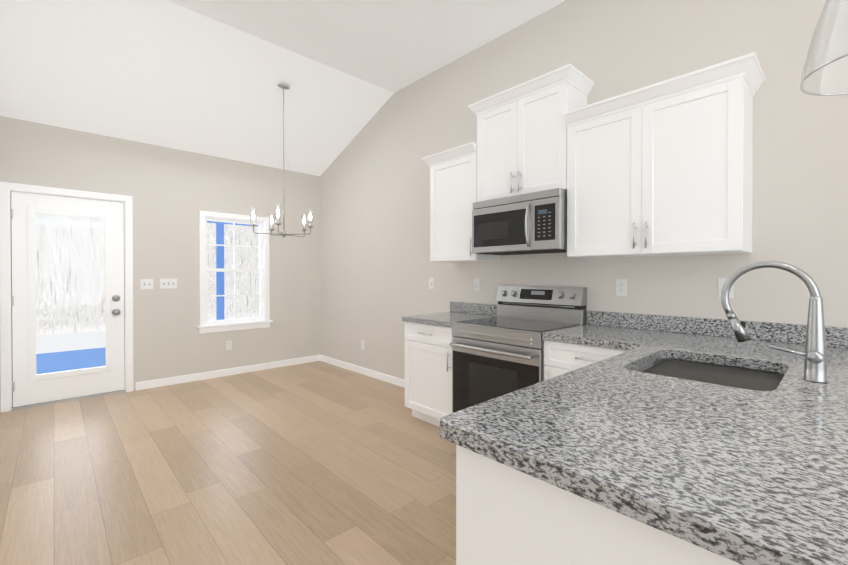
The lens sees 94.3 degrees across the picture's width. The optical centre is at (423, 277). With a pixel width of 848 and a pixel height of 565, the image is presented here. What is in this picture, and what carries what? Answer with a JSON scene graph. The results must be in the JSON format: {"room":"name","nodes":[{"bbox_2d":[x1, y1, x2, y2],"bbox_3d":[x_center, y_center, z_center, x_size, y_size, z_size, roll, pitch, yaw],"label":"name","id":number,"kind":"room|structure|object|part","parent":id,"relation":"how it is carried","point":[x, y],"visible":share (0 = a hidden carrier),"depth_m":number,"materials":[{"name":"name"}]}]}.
{"room":"kitchen","nodes":[
{"label":"kitchen","id":0,"kind":"room"},
{"bbox_2d":[0,116,319,412],"bbox_3d":[-2.778,-0.258,4.746,3.570,2.970,0.150,0,1,-43],"label":"wall","id":1,"kind":"structure","parent":0,"point":[172,192],"depth_m":4.60,"materials":[{"name":"grey paint"}]},
{"bbox_2d":[0,182,133,412],"bbox_3d":[-3.571,0.175,3.990,0.985,2.115,0.167,0,1,-43],"label":"door frame","id":2,"kind":"structure","parent":1,"relation":"attached to","point":[6,188],"depth_m":3.71,"materials":[{"name":"white wood"}]},
{"bbox_2d":[10,191,124,406],"bbox_3d":[-3.528,0.198,3.944,0.848,2.023,0.135,0,1,-43],"label":"entry door","id":3,"kind":"structure","parent":1,"relation":"in","point":[30,386],"depth_m":3.87,"materials":[{"name":"white wood"}]},
{"bbox_2d":[140,279,152,288],"bbox_3d":[-3.070,0.068,4.360,0.118,0.116,0.014,0,1,-43],"label":"light switch","id":4,"kind":"object","parent":1,"relation":"attached to","point":[146,283],"visible":1,"depth_m":4.36,"materials":[{"name":"white plastic"}]},
{"bbox_2d":[160,278,176,288],"bbox_3d":[-2.920,0.063,4.500,0.164,0.116,0.014,0,1,-43],"label":"light switch","id":5,"kind":"object","parent":1,"relation":"attached to","point":[167,283],"visible":1,"depth_m":4.50,"materials":[{"name":"white plastic"}]},
{"bbox_2d":[136,355,319,390],"bbox_3d":[-2.349,1.183,5.044,2.190,0.085,0.016,0,1,-43],"label":"baseboard","id":6,"kind":"structure","parent":1,"relation":"attached to","point":[252,368],"depth_m":4.88,"materials":[{"name":"white wood"}]},
{"bbox_2d":[226,340,231,349],"bbox_3d":[-2.456,0.848,4.947,0.072,0.116,0.007,0,1,-43],"label":"outlet","id":7,"kind":"object","parent":1,"relation":"attached to","point":[228,345],"visible":1,"depth_m":4.95,"materials":[{"name":"white plastic"}]},
{"bbox_2d":[197,211,272,333],"bbox_3d":[-2.423,-0.071,5.045,0.897,1.473,0.199,0,1,-43],"label":"window","id":8,"kind":"structure","parent":1,"relation":"in","point":[203,327],"depth_m":5.04,"materials":[{"name":"white wood"}]},
{"bbox_3d":[-2.439,-0.087,5.062,0.709,1.313,0.065,0,1,-43],"label":"window sashes","id":9,"kind":"part","parent":8,"relation":"part of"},
{"bbox_2d":[0,361,455,564],"bbox_3d":[-1.013,1.323,-0.371,8.020,0.120,10.040,0,1,-43],"label":"floor","id":10,"kind":"structure","parent":0,"point":[317,463],"depth_m":2.46,"materials":[{"name":"brown wood"}]},
{"bbox_2d":[405,322,452,426],"bbox_3d":[0.241,0.807,3.443,0.660,0.859,0.583,0,1,-43],"label":"base cabinet","id":11,"kind":"object","parent":10,"relation":"on","point":[428,373],"visible":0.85,"depth_m":3.25,"materials":[{"name":"white wood"}]},
{"bbox_2d":[402,301,496,326],"bbox_3d":[0.241,0.305,3.452,0.644,0.142,0.600,0,1,-43],"label":"countertop","id":12,"kind":"structure","parent":11,"relation":"on","point":[459,311],"depth_m":3.51,"materials":[{"name":"stone"}]},
{"bbox_2d":[449,285,586,412],"bbox_3d":[0.680,0.654,2.930,0.719,1.172,0.754,0,1,-43],"label":"range","id":13,"kind":"object","parent":10,"relation":"on","point":[501,353],"visible":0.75,"depth_m":2.86,"materials":[{"name":"silver metal"}]},
{"bbox_2d":[544,340,626,380],"bbox_3d":[1.168,0.814,2.456,0.660,0.859,0.598,0,1,-43],"label":"base cabinet","id":14,"kind":"object","parent":10,"relation":"on","point":[560,358],"visible":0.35,"depth_m":2.35,"materials":[{"name":"white wood"}]},
{"bbox_2d":[456,358,784,564],"bbox_3d":[1.204,0.822,1.345,2.127,0.859,1.058,0,1,-43],"label":"base cabinet","id":15,"kind":"object","parent":10,"relation":"on","point":[506,515],"visible":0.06,"depth_m":0.82,"materials":[{"name":"white wood"}]},
{"bbox_2d":[440,341,677,454],"bbox_3d":[0.626,0.370,1.459,1.525,0.040,0.150,0,1,-43],"label":"countertop","id":16,"kind":"structure","parent":15,"relation":"on","point":[463,428],"depth_m":1.18,"materials":[{"name":"stone"}]},
{"bbox_2d":[482,365,697,543],"bbox_3d":[0.585,0.373,1.069,0.930,0.040,0.420,0,1,-43],"label":"countertop","id":17,"kind":"structure","parent":15,"relation":"on","point":[586,443],"depth_m":0.85,"materials":[{"name":"stone"}]},
{"bbox_2d":[542,310,680,348],"bbox_3d":[1.153,0.312,2.451,0.683,0.142,0.577,0,1,-43],"label":"countertop","id":18,"kind":"structure","parent":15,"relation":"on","point":[604,329],"depth_m":2.52,"materials":[{"name":"stone"}]},
{"bbox_2d":[658,317,797,364],"bbox_3d":[1.571,0.316,1.996,0.698,0.142,0.420,0,1,-43],"label":"countertop","id":19,"kind":"structure","parent":15,"relation":"on","point":[708,340],"depth_m":2.17,"materials":[{"name":"stone"}]},
{"bbox_2d":[642,358,783,390],"bbox_3d":[1.120,0.499,1.563,0.633,0.215,0.503,0,1,-43],"label":"sink","id":20,"kind":"object","parent":19,"relation":"in","point":[739,378],"visible":0.04,"depth_m":1.59,"materials":[{"name":"grey metal"}]},
{"bbox_2d":[642,324,847,564],"bbox_3d":[1.364,0.322,1.143,2.168,0.142,0.600,0,1,-43],"label":"countertop","id":21,"kind":"structure","parent":15,"relation":"on","point":[745,476],"depth_m":0.77,"materials":[{"name":"stone"}]},
{"bbox_2d":[721,261,827,382],"bbox_3d":[1.248,0.144,1.418,0.084,0.412,0.292,0,1,-43],"label":"faucet","id":22,"kind":"object","parent":21,"relation":"on","point":[815,361],"visible":1,"depth_m":1.34,"materials":[{"name":"silver metal"}]},
{"bbox_2d":[798,387,820,393],"bbox_3d":[1.193,0.346,1.218,0.052,0.011,0.052,0,1,-43],"label":"cover","id":23,"kind":"object","parent":21,"relation":"on","point":[811,390],"visible":0.98,"depth_m":1.21,"materials":[{"name":"grey"}]},
{"bbox_2d":[0,0,565,175],"bbox_3d":[-1.068,-1.809,-0.444,8.170,0.815,10.040,0,1,-43],"label":"ceiling","id":24,"kind":"structure","parent":0,"point":[206,77],"depth_m":3.56,"materials":[{"name":"white paint"}]},
{"bbox_2d":[250,84,313,236],"bbox_3d":[-1.467,-1.208,4.077,0.619,1.580,0.598,0,1,-43],"label":"chandelier","id":25,"kind":"object","parent":24,"relation":"hanging from","point":[283,233],"visible":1,"depth_m":4.04,"materials":[{"name":"silver metal"}]},
{"bbox_3d":[-1.467,-0.614,4.081,0.609,0.175,0.588,0,1,-43],"label":"glass","id":26,"kind":"part","parent":25,"relation":"part of","materials":[{"name":"white glass"}]},
{"bbox_2d":[799,0,847,95],"bbox_3d":[1.064,-1.294,0.890,0.306,1.621,0.306,0,1,-43],"label":"pendant light","id":27,"kind":"object","parent":24,"relation":"hanging from","point":[808,57],"visible":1,"depth_m":0.96,"materials":[{"name":"clear glass"}]},
{"bbox_2d":[320,0,847,379],"bbox_3d":[1.906,-0.535,2.256,0.150,3.560,9.890,0,1,-43],"label":"wall","id":28,"kind":"structure","parent":0,"point":[378,268],"depth_m":2.76,"materials":[{"name":"grey paint"}]},
{"bbox_2d":[320,355,404,387],"bbox_3d":[-0.646,1.184,4.865,0.014,0.085,2.610,0,1,-43],"label":"baseboard","id":29,"kind":"structure","parent":28,"relation":"attached to","point":[387,378],"depth_m":4.95,"materials":[{"name":"white wood"}]},
{"bbox_2d":[361,340,364,349],"bbox_3d":[-0.778,0.851,5.006,0.007,0.116,0.072,0,1,-43],"label":"outlet","id":30,"kind":"object","parent":28,"relation":"attached to","point":[363,344],"visible":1,"depth_m":4.99,"materials":[{"name":"white plastic"}]},
{"bbox_2d":[429,278,433,288],"bbox_3d":[0.075,0.057,4.087,0.014,0.116,0.072,0,1,-43],"label":"light switch","id":31,"kind":"object","parent":28,"relation":"attached to","point":[431,283],"visible":1,"depth_m":4.09,"materials":[{"name":"white plastic"}]},
{"bbox_2d":[422,142,499,262],"bbox_3d":[0.324,-0.629,3.552,0.376,0.960,0.602,0,1,-43],"label":"upper cabinet","id":32,"kind":"object","parent":28,"relation":"attached to","point":[453,185],"visible":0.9,"depth_m":3.43,"materials":[{"name":"white wood"}]},
{"bbox_2d":[473,278,479,290],"bbox_3d":[0.489,0.060,3.653,0.007,0.116,0.072,0,1,-43],"label":"outlet","id":33,"kind":"object","parent":28,"relation":"attached to","point":[476,286],"visible":1,"depth_m":3.65,"materials":[{"name":"white plastic"}]},
{"bbox_2d":[468,64,594,201],"bbox_3d":[0.798,-1.011,3.044,0.376,0.809,0.880,0,1,-43],"label":"upper cabinet","id":34,"kind":"object","parent":28,"relation":"attached to","point":[521,138],"visible":0.81,"depth_m":2.89,"materials":[{"name":"white wood"}]},
{"bbox_2d":[472,188,566,254],"bbox_3d":[0.774,-0.399,3.012,0.460,0.410,0.750,0,1,-43],"label":"microwave","id":35,"kind":"object","parent":34,"relation":"attached to","point":[532,223],"visible":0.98,"depth_m":2.83,"materials":[{"name":"silver metal"}]},
{"bbox_2d":[616,279,626,295],"bbox_3d":[1.365,0.067,2.720,0.007,0.116,0.072,0,1,-43],"label":"outlet","id":36,"kind":"object","parent":28,"relation":"attached to","point":[621,287],"visible":1,"depth_m":2.72,"materials":[{"name":"white plastic"}]},
{"bbox_2d":[563,52,764,257],"bbox_3d":[1.405,-0.621,2.401,0.376,0.960,0.988,0,1,-43],"label":"upper cabinet","id":37,"kind":"object","parent":28,"relation":"attached to","point":[664,168],"visible":1,"depth_m":2.23,"materials":[{"name":"white wood"}]},
{"bbox_2d":[718,278,733,297],"bbox_3d":[1.762,0.059,2.297,0.007,0.116,0.072,0,1,-43],"label":"outlet","id":38,"kind":"object","parent":28,"relation":"attached to","point":[721,281],"visible":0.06,"depth_m":2.31,"materials":[{"name":"white plastic"}]},
{"label":"outside","id":39,"kind":"structure","parent":0,"visible":0},
{"bbox_2d":[36,330,104,353],"bbox_3d":[-6.808,1.350,8.703,22.000,0.001,3.800,0,1,-43],"label":"ground","id":40,"kind":"structure","parent":39,"point":[81,342],"depth_m":8.37,"materials":[{"name":"white"}]},
{"bbox_2d":[36,347,105,373],"bbox_3d":[-3.893,1.316,6.330,9.000,0.120,3.650,0,1,-43],"label":"floor","id":41,"kind":"structure","parent":39,"point":[75,363],"depth_m":6.00,"materials":[{"name":"blue"}]},
{"bbox_2d":[35,218,258,319],"bbox_3d":[-3.941,-0.164,6.371,9.000,2.840,3.790,0,1,-43],"label":"porch post","id":42,"kind":"object","parent":41,"relation":"on","point":[220,258],"depth_m":8.21,"materials":[{"name":"blue"}]},
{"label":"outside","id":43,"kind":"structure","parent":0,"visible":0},
{"bbox_2d":[35,213,259,335],"bbox_3d":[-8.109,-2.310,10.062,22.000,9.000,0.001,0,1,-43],"label":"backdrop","id":44,"kind":"structure","parent":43,"point":[79,252],"depth_m":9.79,"materials":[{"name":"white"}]}
]}

